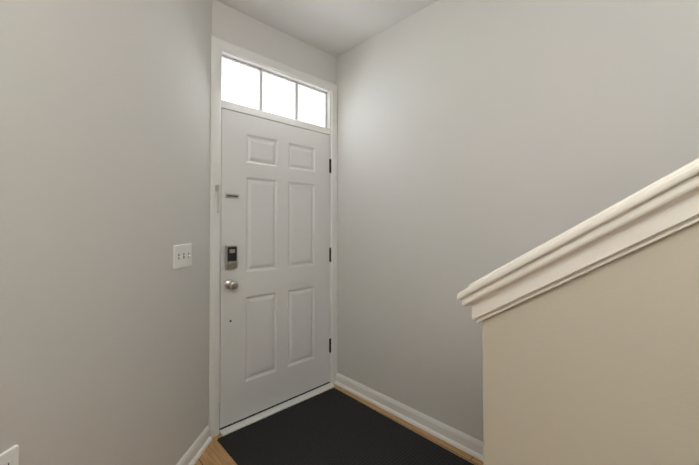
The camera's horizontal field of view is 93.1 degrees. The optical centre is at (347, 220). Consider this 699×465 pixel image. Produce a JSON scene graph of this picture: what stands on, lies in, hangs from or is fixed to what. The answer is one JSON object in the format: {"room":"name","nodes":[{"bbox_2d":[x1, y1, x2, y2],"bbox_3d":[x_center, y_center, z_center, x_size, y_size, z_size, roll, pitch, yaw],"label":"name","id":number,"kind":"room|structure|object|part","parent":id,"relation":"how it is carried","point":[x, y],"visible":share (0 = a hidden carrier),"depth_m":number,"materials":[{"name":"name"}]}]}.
{"room":"entryway","nodes":[
{"label":"entryway","id":0,"kind":"room"},
{"bbox_2d":[0,0,211,464],"bbox_3d":[-1.017,-0.058,0.439,0.150,2.720,3.360,0,-1,3],"label":"wall","id":1,"kind":"structure","parent":0,"point":[105,117],"depth_m":1.22,"materials":[{"name":"beige paint"}]},
{"bbox_2d":[0,445,18,464],"bbox_3d":[-0.911,0.673,0.879,0.009,0.116,0.072,0,-1,3],"label":"electrical outlet plate","id":2,"kind":"object","parent":1,"relation":"attached to","point":[9,456],"visible":1,"depth_m":0.89,"materials":[{"name":"white plastic"}]},
{"bbox_2d":[173,244,191,268],"bbox_3d":[-0.857,0.183,1.738,0.020,0.120,0.168,0,-1,3],"label":"switch plate","id":3,"kind":"object","parent":1,"relation":"attached to","point":[182,255],"visible":1,"depth_m":1.73,"materials":[{"name":"white plastic"}]},
{"bbox_2d":[176,426,211,464],"bbox_3d":[-0.929,1.259,0.371,0.031,0.085,3.273,0,-1,3],"label":"baseboard","id":4,"kind":"structure","parent":1,"relation":"attached to","point":[196,450],"depth_m":1.85,"materials":[{"name":"white paint"}]},
{"bbox_2d":[212,0,335,83],"bbox_3d":[-0.633,-0.029,2.361,1.638,2.720,0.150,1,-1,-44],"label":"wall","id":5,"kind":"structure","parent":0,"point":[236,27],"depth_m":2.35,"materials":[{"name":"beige paint"}]},
{"bbox_2d":[209,35,336,437],"bbox_3d":[-0.508,0.091,2.439,1.046,2.482,0.208,1,-1,-44],"label":"door frame","id":6,"kind":"structure","parent":5,"relation":"attached to","point":[218,45],"depth_m":2.16,"materials":[{"name":"white paint"}]},
{"bbox_2d":[222,55,326,127],"bbox_3d":[-0.506,-0.923,2.458,0.913,0.312,0.030,1,-1,-44],"label":"transom","id":7,"kind":"object","parent":5,"relation":"attached to","point":[247,85],"visible":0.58,"depth_m":2.42,"materials":[{"name":"glass"}]},
{"bbox_2d":[219,109,330,429],"bbox_3d":[-0.460,0.302,2.398,0.915,2.030,0.116,1,-1,-44],"label":"door","id":8,"kind":"structure","parent":5,"relation":"in","point":[275,289],"depth_m":2.35,"materials":[{"name":"white paint"}]},
{"bbox_2d":[215,185,238,211],"bbox_3d":[-0.761,-0.138,2.110,0.163,0.173,0.040,1,-1,-44],"label":"chain","id":9,"kind":"object","parent":8,"relation":"attached to","point":[227,195],"visible":1,"depth_m":2.12,"materials":[{"name":"grey metal"}]},
{"bbox_3d":[-0.734,0.405,2.105,0.066,0.066,0.072,1,-1,-44],"label":"knob","id":10,"kind":"part","parent":8,"relation":"part of","materials":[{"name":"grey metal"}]},
{"bbox_3d":[-0.741,0.231,2.118,0.072,0.142,0.047,1,-1,-44],"label":"handle","id":11,"kind":"part","parent":8,"relation":"part of","materials":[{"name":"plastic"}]},
{"bbox_3d":[-0.141,0.282,2.715,0.016,1.594,0.012,1,-1,-44],"label":"door hinges","id":12,"kind":"part","parent":8,"relation":"part of","materials":[{"name":"black metal"}]},
{"bbox_2d":[216,0,437,56],"bbox_3d":[0.727,-1.493,-0.570,3.752,0.120,6.300,1,-1,-44],"label":"ceiling","id":13,"kind":"structure","parent":0,"point":[335,28],"depth_m":2.25,"materials":[{"name":"paint"}]},
{"bbox_2d":[195,384,482,464],"bbox_3d":[0.727,1.347,-0.613,3.752,0.120,6.300,1,-1,-44],"label":"floor","id":14,"kind":"structure","parent":0,"point":[215,453],"depth_m":1.94,"materials":[{"name":"brown wood"}]},
{"bbox_2d":[217,388,473,464],"bbox_3d":[0.078,1.319,1.755,0.932,0.007,1.550,1,-1,-43],"label":"mat","id":15,"kind":"object","parent":14,"relation":"on","point":[333,426],"visible":1,"depth_m":1.99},
{"bbox_2d":[336,0,698,441],"bbox_3d":[1.977,-0.054,0.706,0.150,2.720,6.150,1,-1,-44],"label":"wall","id":16,"kind":"structure","parent":0,"point":[477,140],"depth_m":1.91,"materials":[{"name":"beige paint"}]},
{"bbox_2d":[334,373,482,460],"bbox_3d":[0.515,1.285,2.086,0.031,0.085,1.768,1,-1,-44],"label":"baseboard","id":17,"kind":"structure","parent":16,"relation":"attached to","point":[464,442],"depth_m":2.15,"materials":[{"name":"white paint"}]},
{"bbox_2d":[483,222,698,464],"bbox_3d":[1.910,-0.074,-0.614,0.120,2.720,4.333,1,-1,-44],"label":"wall","id":18,"kind":"structure","parent":0,"point":[598,366],"depth_m":0.71,"materials":[{"name":"beige paint"}]},
{"bbox_2d":[457,158,698,321],"bbox_3d":[1.222,-0.574,0.113,0.218,1.678,2.439,1,-1,-44],"label":"trim","id":19,"kind":"structure","parent":18,"relation":"attached to","point":[665,206],"depth_m":0.70,"materials":[{"name":"beige paint"}]}
]}

